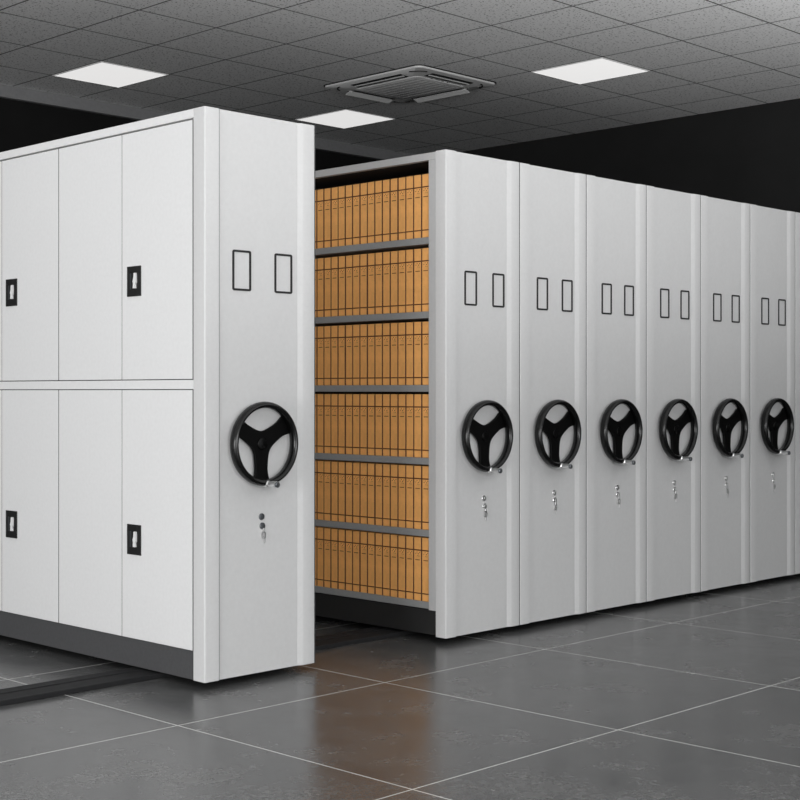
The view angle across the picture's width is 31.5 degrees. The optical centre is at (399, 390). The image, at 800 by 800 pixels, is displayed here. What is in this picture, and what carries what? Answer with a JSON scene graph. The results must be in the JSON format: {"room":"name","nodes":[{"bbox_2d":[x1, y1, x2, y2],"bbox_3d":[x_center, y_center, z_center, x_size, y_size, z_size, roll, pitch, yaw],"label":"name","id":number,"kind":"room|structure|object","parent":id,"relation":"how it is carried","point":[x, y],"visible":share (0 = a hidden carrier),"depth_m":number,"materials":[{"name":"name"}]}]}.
{"room":"archive storage room","nodes":[
{"label":"archive storage room","id":0,"kind":"room"},
{"bbox_2d":[0,98,379,170],"bbox_3d":[-5.239,-0.538,8.244,0.115,3.440,15.525,0,0,44],"label":"wall","id":1,"kind":"structure","parent":0,"point":[22,124],"depth_m":10.80,"materials":[{"name":"black paint"}]},
{"bbox_2d":[0,84,411,159],"bbox_3d":[-5.181,-2.212,8.187,0.047,0.092,15.525,0,0,44],"label":"trim","id":2,"kind":"structure","parent":1,"relation":"attached to","point":[6,91],"depth_m":11.14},
{"bbox_2d":[0,573,799,799],"bbox_3d":[-0.215,1.232,3.380,14.100,0.100,15.600,0,0,44],"label":"floor","id":3,"kind":"structure","parent":0,"point":[691,696],"depth_m":5.14,"materials":[{"name":"tile"}]},
{"bbox_2d":[0,626,417,705],"bbox_3d":[-1.805,1.172,5.146,0.193,0.020,14.900,0,0,44],"label":"floor track","id":4,"kind":"object","parent":3,"relation":"on","point":[13,695],"visible":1,"depth_m":5.76,"materials":[{"name":"metal"}]},
{"bbox_2d":[0,106,314,682],"bbox_3d":[-1.615,0.014,6.830,3.160,2.276,0.604,0,0,44],"label":"file cabinet","id":5,"kind":"object","parent":4,"relation":"on","point":[157,274],"visible":1,"depth_m":5.92,"materials":[{"name":"grey metal"}]},
{"bbox_2d":[315,149,519,638],"bbox_3d":[-0.664,0.014,7.843,3.216,2.276,0.541,0,0,44],"label":"shelving unit","id":6,"kind":"object","parent":3,"relation":"on","point":[473,241],"visible":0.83,"depth_m":6.79,"materials":[{"name":"grey metal"}]},
{"bbox_2d":[317,394,324,452],"bbox_3d":[-0.327,0.166,7.305,0.049,0.300,0.226,0,0,44],"label":"file box","id":7,"kind":"object","parent":6,"relation":"on","point":[320,397],"visible":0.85,"depth_m":7.22,"materials":[{"name":"brown"}]},
{"bbox_2d":[317,258,324,316],"bbox_3d":[-0.326,-0.525,7.305,0.049,0.300,0.226,0,0,44],"label":"file box","id":8,"kind":"object","parent":6,"relation":"on","point":[321,261],"visible":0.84,"depth_m":7.22,"materials":[{"name":"brown"}]},
{"bbox_2d":[317,527,328,586],"bbox_3d":[-0.327,0.845,7.305,0.049,0.300,0.226,0,0,44],"label":"file box","id":9,"kind":"object","parent":6,"relation":"on","point":[320,530],"visible":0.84,"depth_m":7.22,"materials":[{"name":"brown"}]},
{"bbox_2d":[324,326,330,384],"bbox_3d":[-0.289,-0.178,7.268,0.049,0.300,0.226,0,0,44],"label":"file box","id":10,"kind":"object","parent":6,"relation":"on","point":[327,329],"visible":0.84,"depth_m":7.19,"materials":[{"name":"brown"}]},
{"bbox_2d":[324,188,331,247],"bbox_3d":[-0.289,-0.875,7.268,0.049,0.300,0.226,0,0,44],"label":"file box","id":11,"kind":"object","parent":6,"relation":"on","point":[327,192],"visible":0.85,"depth_m":7.19,"materials":[{"name":"brown"}]},
{"bbox_2d":[324,257,331,316],"bbox_3d":[-0.288,-0.525,7.269,0.049,0.300,0.226,0,0,44],"label":"file box","id":12,"kind":"object","parent":6,"relation":"on","point":[328,261],"visible":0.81,"depth_m":7.18,"materials":[{"name":"brown"}]},
{"bbox_2d":[324,527,332,587],"bbox_3d":[-0.289,0.845,7.268,0.049,0.300,0.226,0,0,44],"label":"file box","id":13,"kind":"object","parent":6,"relation":"on","point":[327,531],"visible":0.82,"depth_m":7.19,"materials":[{"name":"brown"}]},
{"bbox_2d":[324,460,341,520],"bbox_3d":[-0.289,0.506,7.268,0.049,0.300,0.226,0,0,44],"label":"file box","id":14,"kind":"object","parent":6,"relation":"on","point":[327,464],"visible":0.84,"depth_m":7.19,"materials":[{"name":"brown"}]},
{"bbox_2d":[331,394,338,453],"bbox_3d":[-0.252,0.166,7.231,0.049,0.300,0.226,0,0,44],"label":"file box","id":15,"kind":"object","parent":6,"relation":"on","point":[334,397],"visible":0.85,"depth_m":7.15,"materials":[{"name":"brown"}]},
{"bbox_2d":[331,326,338,384],"bbox_3d":[-0.252,-0.178,7.231,0.049,0.300,0.226,0,0,44],"label":"file box","id":16,"kind":"object","parent":6,"relation":"on","point":[334,329],"visible":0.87,"depth_m":7.15,"materials":[{"name":"brown"}]},
{"bbox_2d":[331,257,338,315],"bbox_3d":[-0.251,-0.525,7.231,0.049,0.300,0.226,0,0,44],"label":"file box","id":17,"kind":"object","parent":6,"relation":"on","point":[335,260],"visible":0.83,"depth_m":7.15,"materials":[{"name":"brown"}]},
{"bbox_2d":[332,187,338,246],"bbox_3d":[-0.250,-0.875,7.232,0.049,0.300,0.226,0,0,44],"label":"file box","id":18,"kind":"object","parent":6,"relation":"on","point":[335,191],"visible":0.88,"depth_m":7.15,"materials":[{"name":"brown"}]},
{"bbox_2d":[331,528,342,588],"bbox_3d":[-0.252,0.845,7.231,0.049,0.300,0.226,0,0,44],"label":"file box","id":19,"kind":"object","parent":6,"relation":"on","point":[335,531],"visible":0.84,"depth_m":7.15,"materials":[{"name":"brown"}]},
{"bbox_2d":[331,461,345,520],"bbox_3d":[-0.251,0.506,7.232,0.049,0.300,0.226,0,0,44],"label":"file box","id":20,"kind":"object","parent":6,"relation":"on","point":[335,464],"visible":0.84,"depth_m":7.15,"materials":[{"name":"brown"}]},
{"bbox_2d":[338,394,345,453],"bbox_3d":[-0.214,0.166,7.194,0.049,0.300,0.226,0,0,44],"label":"file box","id":21,"kind":"object","parent":6,"relation":"on","point":[342,397],"visible":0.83,"depth_m":7.11,"materials":[{"name":"brown"}]},
{"bbox_2d":[338,325,345,384],"bbox_3d":[-0.214,-0.178,7.194,0.049,0.300,0.226,0,0,44],"label":"file box","id":22,"kind":"object","parent":6,"relation":"on","point":[342,329],"visible":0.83,"depth_m":7.11,"materials":[{"name":"brown"}]},
{"bbox_2d":[338,186,345,245],"bbox_3d":[-0.214,-0.875,7.194,0.049,0.300,0.226,0,0,44],"label":"file box","id":23,"kind":"object","parent":6,"relation":"on","point":[342,190],"visible":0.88,"depth_m":7.11,"materials":[{"name":"brown"}]},
{"bbox_2d":[339,256,345,315],"bbox_3d":[-0.213,-0.525,7.195,0.049,0.300,0.226,0,0,44],"label":"file box","id":24,"kind":"object","parent":6,"relation":"on","point":[342,259],"visible":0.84,"depth_m":7.11,"materials":[{"name":"brown"}]},
{"bbox_2d":[338,529,351,589],"bbox_3d":[-0.214,0.845,7.194,0.049,0.300,0.226,0,0,44],"label":"file box","id":25,"kind":"object","parent":6,"relation":"on","point":[342,532],"visible":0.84,"depth_m":7.11,"materials":[{"name":"brown"}]},
{"bbox_2d":[338,461,359,521],"bbox_3d":[-0.214,0.506,7.194,0.049,0.300,0.226,0,0,44],"label":"file box","id":26,"kind":"object","parent":6,"relation":"on","point":[342,465],"visible":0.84,"depth_m":7.11,"materials":[{"name":"brown"}]},
{"bbox_2d":[346,255,352,315],"bbox_3d":[-0.175,-0.525,7.159,0.049,0.300,0.226,0,0,44],"label":"file box","id":27,"kind":"object","parent":6,"relation":"on","point":[349,259],"visible":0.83,"depth_m":7.08,"materials":[{"name":"brown"}]},
{"bbox_2d":[346,394,352,453],"bbox_3d":[-0.175,0.166,7.159,0.049,0.300,0.226,0,0,44],"label":"file box","id":28,"kind":"object","parent":6,"relation":"on","point":[349,397],"visible":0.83,"depth_m":7.08,"materials":[{"name":"brown"}]},
{"bbox_2d":[346,325,352,384],"bbox_3d":[-0.175,-0.178,7.159,0.049,0.300,0.226,0,0,44],"label":"file box","id":29,"kind":"object","parent":6,"relation":"on","point":[349,328],"visible":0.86,"depth_m":7.08,"materials":[{"name":"brown"}]},
{"bbox_2d":[346,185,352,245],"bbox_3d":[-0.176,-0.875,7.158,0.049,0.300,0.226,0,0,44],"label":"file box","id":30,"kind":"object","parent":6,"relation":"on","point":[349,188],"visible":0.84,"depth_m":7.08,"materials":[{"name":"brown"}]},
{"bbox_2d":[346,529,356,590],"bbox_3d":[-0.176,0.845,7.158,0.049,0.300,0.226,0,0,44],"label":"file box","id":31,"kind":"object","parent":6,"relation":"on","point":[349,533],"visible":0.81,"depth_m":7.08,"materials":[{"name":"brown"}]},
{"bbox_2d":[346,461,361,522],"bbox_3d":[-0.176,0.506,7.158,0.049,0.300,0.226,0,0,44],"label":"file box","id":32,"kind":"object","parent":6,"relation":"on","point":[349,465],"visible":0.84,"depth_m":7.08,"materials":[{"name":"brown"}]},
{"bbox_2d":[353,254,359,314],"bbox_3d":[-0.139,-0.525,7.121,0.049,0.300,0.226,0,0,44],"label":"file box","id":33,"kind":"object","parent":6,"relation":"on","point":[356,258],"visible":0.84,"depth_m":7.04,"materials":[{"name":"brown"}]},
{"bbox_2d":[353,325,359,384],"bbox_3d":[-0.138,-0.178,7.121,0.049,0.300,0.226,0,0,44],"label":"file box","id":34,"kind":"object","parent":6,"relation":"on","point":[356,328],"visible":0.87,"depth_m":7.04,"materials":[{"name":"brown"}]},
{"bbox_2d":[353,184,360,244],"bbox_3d":[-0.139,-0.875,7.121,0.049,0.300,0.226,0,0,44],"label":"file box","id":35,"kind":"object","parent":6,"relation":"on","point":[356,187],"visible":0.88,"depth_m":7.04,"materials":[{"name":"brown"}]},
{"bbox_2d":[353,394,360,454],"bbox_3d":[-0.139,0.166,7.121,0.049,0.300,0.226,0,0,44],"label":"file box","id":36,"kind":"object","parent":6,"relation":"on","point":[356,397],"visible":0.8,"depth_m":7.04,"materials":[{"name":"brown"}]},
{"bbox_2d":[353,530,362,591],"bbox_3d":[-0.139,0.845,7.121,0.049,0.300,0.226,0,0,44],"label":"file box","id":37,"kind":"object","parent":6,"relation":"on","point":[356,534],"visible":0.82,"depth_m":7.04,"materials":[{"name":"brown"}]},
{"bbox_2d":[353,462,369,522],"bbox_3d":[-0.138,0.506,7.122,0.049,0.300,0.226,0,0,44],"label":"file box","id":38,"kind":"object","parent":6,"relation":"on","point":[357,465],"visible":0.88,"depth_m":7.04,"materials":[{"name":"brown"}]},
{"bbox_2d":[360,394,367,454],"bbox_3d":[-0.101,0.166,7.084,0.049,0.300,0.226,0,0,44],"label":"file box","id":39,"kind":"object","parent":6,"relation":"on","point":[363,397],"visible":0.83,"depth_m":7.00,"materials":[{"name":"brown"}]},
{"bbox_2d":[360,254,367,314],"bbox_3d":[-0.101,-0.525,7.084,0.049,0.300,0.226,0,0,44],"label":"file box","id":40,"kind":"object","parent":6,"relation":"on","point":[363,257],"visible":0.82,"depth_m":7.00,"materials":[{"name":"brown"}]},
{"bbox_2d":[360,324,367,384],"bbox_3d":[-0.101,-0.178,7.084,0.049,0.300,0.226,0,0,44],"label":"file box","id":41,"kind":"object","parent":6,"relation":"on","point":[364,327],"visible":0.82,"depth_m":7.00,"materials":[{"name":"brown"}]},
{"bbox_2d":[360,183,367,243],"bbox_3d":[-0.100,-0.875,7.085,0.049,0.300,0.226,0,0,44],"label":"file box","id":42,"kind":"object","parent":6,"relation":"on","point":[364,186],"visible":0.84,"depth_m":7.00,"materials":[{"name":"brown"}]},
{"bbox_2d":[360,531,372,592],"bbox_3d":[-0.100,0.845,7.085,0.049,0.300,0.226,0,0,44],"label":"file box","id":43,"kind":"object","parent":6,"relation":"on","point":[364,534],"visible":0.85,"depth_m":7.00,"materials":[{"name":"brown"}]},
{"bbox_2d":[360,462,381,523],"bbox_3d":[-0.101,0.506,7.085,0.049,0.300,0.226,0,0,44],"label":"file box","id":44,"kind":"object","parent":6,"relation":"on","point":[364,466],"visible":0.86,"depth_m":7.00,"materials":[{"name":"brown"}]},
{"bbox_2d":[368,324,374,384],"bbox_3d":[-0.063,-0.178,7.048,0.049,0.300,0.226,0,0,44],"label":"file box","id":45,"kind":"object","parent":6,"relation":"on","point":[371,327],"visible":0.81,"depth_m":6.97,"materials":[{"name":"brown"}]},
{"bbox_2d":[368,394,375,454],"bbox_3d":[-0.063,0.166,7.048,0.049,0.300,0.226,0,0,44],"label":"file box","id":46,"kind":"object","parent":6,"relation":"on","point":[371,397],"visible":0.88,"depth_m":6.96,"materials":[{"name":"brown"}]},
{"bbox_2d":[368,253,375,314],"bbox_3d":[-0.062,-0.525,7.048,0.049,0.300,0.226,0,0,44],"label":"file box","id":47,"kind":"object","parent":6,"relation":"on","point":[372,256],"visible":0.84,"depth_m":6.97,"materials":[{"name":"brown"}]},
{"bbox_2d":[368,182,375,242],"bbox_3d":[-0.064,-0.875,7.047,0.049,0.300,0.226,0,0,44],"label":"file box","id":48,"kind":"object","parent":6,"relation":"on","point":[371,185],"visible":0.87,"depth_m":6.96,"materials":[{"name":"brown"}]},
{"bbox_2d":[368,463,379,524],"bbox_3d":[-0.064,0.506,7.047,0.049,0.300,0.226,0,0,44],"label":"file box","id":49,"kind":"object","parent":6,"relation":"on","point":[371,466],"visible":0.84,"depth_m":6.96,"materials":[{"name":"brown"}]},
{"bbox_2d":[368,532,380,593],"bbox_3d":[-0.063,0.845,7.048,0.049,0.300,0.226,0,0,44],"label":"file box","id":50,"kind":"object","parent":6,"relation":"on","point":[371,535],"visible":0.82,"depth_m":6.97,"materials":[{"name":"brown"}]},
{"bbox_2d":[375,180,382,241],"bbox_3d":[-0.026,-0.875,7.010,0.049,0.300,0.226,0,0,44],"label":"file box","id":51,"kind":"object","parent":6,"relation":"on","point":[378,184],"visible":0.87,"depth_m":6.93,"materials":[{"name":"brown"}]},
{"bbox_2d":[375,324,382,384],"bbox_3d":[-0.026,-0.178,7.011,0.049,0.300,0.226,0,0,44],"label":"file box","id":52,"kind":"object","parent":6,"relation":"on","point":[378,327],"visible":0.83,"depth_m":6.93,"materials":[{"name":"brown"}]},
{"bbox_2d":[375,394,382,455],"bbox_3d":[-0.025,0.166,7.011,0.049,0.300,0.226,0,0,44],"label":"file box","id":53,"kind":"object","parent":6,"relation":"on","point":[379,397],"visible":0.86,"depth_m":6.93,"materials":[{"name":"brown"}]},
{"bbox_2d":[375,252,382,313],"bbox_3d":[-0.025,-0.525,7.011,0.049,0.300,0.226,0,0,44],"label":"file box","id":54,"kind":"object","parent":6,"relation":"on","point":[379,256],"visible":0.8,"depth_m":6.93,"materials":[{"name":"brown"}]},
{"bbox_2d":[375,532,385,594],"bbox_3d":[-0.025,0.845,7.012,0.049,0.300,0.226,0,0,44],"label":"file box","id":55,"kind":"object","parent":6,"relation":"on","point":[379,536],"visible":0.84,"depth_m":6.93,"materials":[{"name":"brown"}]},
{"bbox_2d":[375,463,394,525],"bbox_3d":[-0.025,0.506,7.011,0.049,0.300,0.226,0,0,44],"label":"file box","id":56,"kind":"object","parent":6,"relation":"on","point":[379,467],"visible":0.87,"depth_m":6.93,"materials":[{"name":"brown"}]},
{"bbox_2d":[383,394,390,455],"bbox_3d":[0.012,0.166,6.974,0.049,0.300,0.226,0,0,44],"label":"file box","id":57,"kind":"object","parent":6,"relation":"on","point":[386,397],"visible":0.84,"depth_m":6.89,"materials":[{"name":"brown"}]},
{"bbox_2d":[383,323,390,384],"bbox_3d":[0.012,-0.178,6.974,0.049,0.300,0.226,0,0,44],"label":"file box","id":58,"kind":"object","parent":6,"relation":"on","point":[386,326],"visible":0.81,"depth_m":6.89,"materials":[{"name":"brown"}]},
{"bbox_2d":[383,252,390,313],"bbox_3d":[0.013,-0.525,6.975,0.049,0.300,0.226,0,0,44],"label":"file box","id":59,"kind":"object","parent":6,"relation":"on","point":[386,255],"visible":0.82,"depth_m":6.89,"materials":[{"name":"brown"}]},
{"bbox_2d":[383,179,390,241],"bbox_3d":[0.011,-0.875,6.973,0.049,0.300,0.226,0,0,44],"label":"file box","id":60,"kind":"object","parent":6,"relation":"on","point":[386,183],"visible":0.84,"depth_m":6.89,"materials":[{"name":"brown"}]},
{"bbox_2d":[383,533,392,595],"bbox_3d":[0.012,0.845,6.974,0.049,0.300,0.226,0,0,44],"label":"file box","id":61,"kind":"object","parent":6,"relation":"on","point":[386,537],"visible":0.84,"depth_m":6.89,"materials":[{"name":"brown"}]},
{"bbox_2d":[383,463,401,525],"bbox_3d":[0.013,0.506,6.975,0.049,0.300,0.226,0,0,44],"label":"file box","id":62,"kind":"object","parent":6,"relation":"on","point":[386,467],"visible":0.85,"depth_m":6.89,"materials":[{"name":"brown"}]},
{"bbox_2d":[391,323,397,384],"bbox_3d":[0.050,-0.178,6.938,0.049,0.300,0.226,0,0,44],"label":"file box","id":63,"kind":"object","parent":6,"relation":"on","point":[394,326],"visible":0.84,"depth_m":6.86,"materials":[{"name":"brown"}]},
{"bbox_2d":[391,178,398,240],"bbox_3d":[0.049,-0.875,6.937,0.049,0.300,0.226,0,0,44],"label":"file box","id":64,"kind":"object","parent":6,"relation":"on","point":[394,182],"visible":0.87,"depth_m":6.85,"materials":[{"name":"brown"}]},
{"bbox_2d":[391,394,398,456],"bbox_3d":[0.050,0.166,6.937,0.049,0.300,0.226,0,0,44],"label":"file box","id":65,"kind":"object","parent":6,"relation":"on","point":[394,397],"visible":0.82,"depth_m":6.85,"materials":[{"name":"brown"}]},
{"bbox_2d":[391,251,398,312],"bbox_3d":[0.050,-0.525,6.938,0.049,0.300,0.226,0,0,44],"label":"file box","id":66,"kind":"object","parent":6,"relation":"on","point":[394,254],"visible":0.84,"depth_m":6.86,"materials":[{"name":"brown"}]},
{"bbox_2d":[390,534,402,596],"bbox_3d":[0.049,0.845,6.937,0.049,0.300,0.226,0,0,44],"label":"file box","id":67,"kind":"object","parent":6,"relation":"on","point":[394,537],"visible":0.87,"depth_m":6.85,"materials":[{"name":"brown"}]},
{"bbox_2d":[391,464,405,526],"bbox_3d":[0.050,0.506,6.938,0.049,0.300,0.226,0,0,44],"label":"file box","id":68,"kind":"object","parent":6,"relation":"on","point":[394,467],"visible":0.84,"depth_m":6.86,"materials":[{"name":"brown"}]},
{"bbox_2d":[398,322,405,384],"bbox_3d":[0.087,-0.178,6.900,0.049,0.300,0.226,0,0,44],"label":"file box","id":69,"kind":"object","parent":6,"relation":"on","point":[401,326],"visible":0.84,"depth_m":6.82,"materials":[{"name":"brown"}]},
{"bbox_2d":[398,250,405,312],"bbox_3d":[0.088,-0.525,6.901,0.049,0.300,0.226,0,0,44],"label":"file box","id":70,"kind":"object","parent":6,"relation":"on","point":[402,254],"visible":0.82,"depth_m":6.82,"materials":[{"name":"brown"}]},
{"bbox_2d":[398,394,406,456],"bbox_3d":[0.088,0.166,6.901,0.049,0.300,0.226,0,0,44],"label":"file box","id":71,"kind":"object","parent":6,"relation":"on","point":[402,397],"visible":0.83,"depth_m":6.82,"materials":[{"name":"brown"}]},
{"bbox_2d":[399,177,405,239],"bbox_3d":[0.088,-0.875,6.901,0.049,0.300,0.226,0,0,44],"label":"file box","id":72,"kind":"object","parent":6,"relation":"on","point":[402,181],"visible":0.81,"depth_m":6.82,"materials":[{"name":"brown"}]},
{"bbox_2d":[398,535,411,598],"bbox_3d":[0.087,0.845,6.900,0.049,0.300,0.226,0,0,44],"label":"file box","id":73,"kind":"object","parent":6,"relation":"on","point":[401,538],"visible":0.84,"depth_m":6.82,"materials":[{"name":"brown"}]},
{"bbox_2d":[398,464,420,527],"bbox_3d":[0.087,0.506,6.901,0.049,0.300,0.226,0,0,44],"label":"file box","id":74,"kind":"object","parent":6,"relation":"on","point":[402,468],"visible":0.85,"depth_m":6.82,"materials":[{"name":"brown"}]},
{"bbox_2d":[406,322,413,384],"bbox_3d":[0.125,-0.178,6.864,0.049,0.300,0.226,0,0,44],"label":"file box","id":75,"kind":"object","parent":6,"relation":"on","point":[409,325],"visible":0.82,"depth_m":6.78,"materials":[{"name":"brown"}]},
{"bbox_2d":[406,176,413,238],"bbox_3d":[0.125,-0.875,6.864,0.049,0.300,0.226,0,0,44],"label":"file box","id":76,"kind":"object","parent":6,"relation":"on","point":[409,180],"visible":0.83,"depth_m":6.78,"materials":[{"name":"brown"}]},
{"bbox_2d":[406,249,413,311],"bbox_3d":[0.124,-0.525,6.863,0.049,0.300,0.226,0,0,44],"label":"file box","id":77,"kind":"object","parent":6,"relation":"on","point":[409,253],"visible":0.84,"depth_m":6.78,"materials":[{"name":"brown"}]},
{"bbox_2d":[406,394,414,456],"bbox_3d":[0.126,0.166,6.864,0.049,0.300,0.226,0,0,44],"label":"file box","id":78,"kind":"object","parent":6,"relation":"on","point":[410,397],"visible":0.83,"depth_m":6.78,"materials":[{"name":"brown"}]},
{"bbox_2d":[406,535,417,599],"bbox_3d":[0.125,0.845,6.864,0.049,0.300,0.226,0,0,44],"label":"file box","id":79,"kind":"object","parent":6,"relation":"on","point":[409,539],"visible":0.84,"depth_m":6.78,"materials":[{"name":"brown"}]},
{"bbox_2d":[406,464,421,528],"bbox_3d":[0.125,0.506,6.864,0.049,0.300,0.226,0,0,44],"label":"file box","id":80,"kind":"object","parent":6,"relation":"on","point":[409,468],"visible":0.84,"depth_m":6.78,"materials":[{"name":"brown"}]},
{"bbox_2d":[414,322,421,384],"bbox_3d":[0.162,-0.178,6.827,0.049,0.300,0.226,0,0,44],"label":"file box","id":81,"kind":"object","parent":6,"relation":"on","point":[417,325],"visible":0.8,"depth_m":6.74,"materials":[{"name":"brown"}]},
{"bbox_2d":[414,249,421,311],"bbox_3d":[0.162,-0.525,6.827,0.049,0.300,0.226,0,0,44],"label":"file box","id":82,"kind":"object","parent":6,"relation":"on","point":[417,252],"visible":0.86,"depth_m":6.75,"materials":[{"name":"brown"}]},
{"bbox_2d":[414,175,421,237],"bbox_3d":[0.162,-0.875,6.826,0.049,0.300,0.226,0,0,44],"label":"file box","id":83,"kind":"object","parent":6,"relation":"on","point":[417,178],"visible":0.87,"depth_m":6.74,"materials":[{"name":"brown"}]},
{"bbox_2d":[414,394,422,457],"bbox_3d":[0.163,0.166,6.827,0.049,0.300,0.226,0,0,44],"label":"file box","id":84,"kind":"object","parent":6,"relation":"on","point":[417,397],"visible":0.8,"depth_m":6.74,"materials":[{"name":"brown"}]},
{"bbox_2d":[414,536,423,600],"bbox_3d":[0.162,0.845,6.826,0.049,0.300,0.226,0,0,44],"label":"file box","id":85,"kind":"object","parent":6,"relation":"on","point":[417,540],"visible":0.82,"depth_m":6.75,"materials":[{"name":"brown"}]},
{"bbox_2d":[414,465,428,528],"bbox_3d":[0.162,0.506,6.827,0.049,0.300,0.226,0,0,44],"label":"file box","id":86,"kind":"object","parent":6,"relation":"on","point":[417,469],"visible":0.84,"depth_m":6.75,"materials":[{"name":"brown"}]},
{"bbox_2d":[422,537,428,601],"bbox_3d":[0.200,0.845,6.790,0.049,0.300,0.226,0,0,44],"label":"file box","id":87,"kind":"object","parent":6,"relation":"on","point":[425,541],"visible":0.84,"depth_m":6.71,"materials":[{"name":"brown"}]},
{"bbox_2d":[422,466,428,529],"bbox_3d":[0.201,0.506,6.791,0.049,0.300,0.226,0,0,44],"label":"file box","id":88,"kind":"object","parent":6,"relation":"on","point":[425,469],"visible":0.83,"depth_m":6.71,"materials":[{"name":"brown"}]},
{"bbox_2d":[422,394,428,457],"bbox_3d":[0.201,0.166,6.791,0.049,0.300,0.226,0,0,44],"label":"file box","id":89,"kind":"object","parent":6,"relation":"on","point":[425,397],"visible":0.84,"depth_m":6.71,"materials":[{"name":"brown"}]},
{"bbox_2d":[422,321,428,384],"bbox_3d":[0.201,-0.178,6.791,0.049,0.300,0.226,0,0,44],"label":"file box","id":90,"kind":"object","parent":6,"relation":"on","point":[425,325],"visible":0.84,"depth_m":6.71,"materials":[{"name":"brown"}]},
{"bbox_2d":[422,248,428,311],"bbox_3d":[0.200,-0.525,6.790,0.049,0.300,0.226,0,0,44],"label":"file box","id":91,"kind":"object","parent":6,"relation":"on","point":[425,251],"visible":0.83,"depth_m":6.71,"materials":[{"name":"brown"}]},
{"bbox_2d":[422,174,428,237],"bbox_3d":[0.200,-0.875,6.790,0.049,0.300,0.226,0,0,44],"label":"file box","id":92,"kind":"object","parent":6,"relation":"on","point":[425,177],"visible":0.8,"depth_m":6.71,"materials":[{"name":"brown"}]},
{"bbox_2d":[520,163,586,624],"bbox_3d":[-0.285,0.014,8.230,3.216,2.276,0.541,0,0,44],"label":"shelving unit","id":93,"kind":"object","parent":3,"relation":"on","point":[553,202],"visible":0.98,"depth_m":7.18,"materials":[{"name":"grey metal"}]},
{"bbox_2d":[587,175,646,612],"bbox_3d":[0.095,0.014,8.618,3.216,2.276,0.541,0,0,44],"label":"shelving unit","id":94,"kind":"object","parent":3,"relation":"on","point":[616,210],"visible":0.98,"depth_m":7.57,"materials":[{"name":"grey metal"}]},
{"bbox_2d":[647,185,700,600],"bbox_3d":[0.474,0.014,9.005,3.216,2.276,0.541,0,0,44],"label":"shelving unit","id":95,"kind":"object","parent":3,"relation":"on","point":[673,217],"visible":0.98,"depth_m":7.95,"materials":[{"name":"grey metal"}]},
{"bbox_2d":[701,195,749,591],"bbox_3d":[0.853,0.014,9.393,3.216,2.276,0.541,0,0,44],"label":"shelving unit","id":96,"kind":"object","parent":3,"relation":"on","point":[725,224],"visible":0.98,"depth_m":8.36,"materials":[{"name":"grey metal"}]},
{"bbox_2d":[750,204,794,581],"bbox_3d":[1.232,0.014,9.780,3.216,2.276,0.541,0,0,44],"label":"shelving unit","id":97,"kind":"object","parent":3,"relation":"on","point":[772,231],"visible":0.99,"depth_m":8.74,"materials":[{"name":"grey metal"}]},
{"bbox_2d":[795,212,799,573],"bbox_3d":[1.611,0.014,10.167,3.216,2.276,0.541,0,0,44],"label":"shelving unit","id":98,"kind":"object","parent":3,"relation":"on","point":[797,215],"visible":0.09,"depth_m":8.95,"materials":[{"name":"grey metal"}]},
{"bbox_2d":[0,0,799,154],"bbox_3d":[-0.215,-2.308,3.380,14.100,0.100,15.600,0,0,44],"label":"ceiling","id":99,"kind":"structure","parent":0,"point":[274,59],"depth_m":9.56,"materials":[{"name":"tile"}]},
{"bbox_2d":[52,61,168,87],"bbox_3d":[-2.067,-2.255,10.141,0.618,0.006,0.564,0,0,44],"label":"recessed light","id":100,"kind":"object","parent":99,"relation":"in","point":[102,73],"visible":1,"depth_m":10.12,"materials":[{"name":"white"}]},
{"bbox_2d":[295,109,394,128],"bbox_3d":[-0.456,-2.255,11.787,0.618,0.006,0.564,0,0,44],"label":"recessed light","id":101,"kind":"object","parent":99,"relation":"in","point":[345,118],"visible":1,"depth_m":11.78,"materials":[{"name":"white"}]},
{"bbox_2d":[324,64,495,103],"bbox_3d":[0.071,-2.234,10.456,1.014,0.047,0.859,0,0,44],"label":"air conditioner","id":102,"kind":"object","parent":99,"relation":"attached to","point":[419,83],"visible":1,"depth_m":10.36,"materials":[{"name":"white"}]},
{"bbox_2d":[346,90,394,103],"bbox_3d":[-0.215,-2.225,10.736,0.090,0.030,0.455,0,0,44],"label":"outlet","id":103,"kind":"object","parent":102,"relation":"attached to","point":[356,93],"depth_m":10.72,"materials":[{"name":"white"}]},
{"bbox_2d":[352,74,407,86],"bbox_3d":[-0.151,-2.235,10.229,0.510,0.011,0.080,0,0,44],"label":"outlet","id":104,"kind":"object","parent":102,"relation":"attached to","point":[390,78],"depth_m":10.22,"materials":[{"name":"white"}]},
{"bbox_2d":[356,76,462,98],"bbox_3d":[0.071,-2.227,10.456,0.640,0.005,0.505,0,0,44],"label":"grille","id":105,"kind":"object","parent":102,"relation":"attached to","point":[409,87],"depth_m":10.41,"materials":[{"name":"white"}]},
{"bbox_2d":[411,88,469,102],"bbox_3d":[0.296,-2.225,10.687,0.530,0.030,0.090,0,0,44],"label":"outlet","id":106,"kind":"object","parent":102,"relation":"attached to","point":[458,91],"depth_m":10.67,"materials":[{"name":"white"}]},
{"bbox_2d":[424,73,472,84],"bbox_3d":[0.353,-2.235,10.180,0.080,0.011,0.435,0,0,44],"label":"outlet","id":107,"kind":"object","parent":102,"relation":"attached to","point":[440,77],"depth_m":10.17,"materials":[{"name":"white"}]},
{"bbox_2d":[531,57,649,84],"bbox_3d":[1.344,-2.255,10.025,0.618,0.006,0.564,0,0,44],"label":"recessed light","id":108,"kind":"object","parent":99,"relation":"in","point":[597,69],"visible":1,"depth_m":10.02,"materials":[{"name":"white"}]},
{"bbox_2d":[461,98,799,212],"bbox_3d":[5.249,-0.538,8.964,14.100,3.440,0.175,0,0,44],"label":"wall","id":109,"kind":"structure","parent":0,"point":[750,154],"depth_m":11.59,"materials":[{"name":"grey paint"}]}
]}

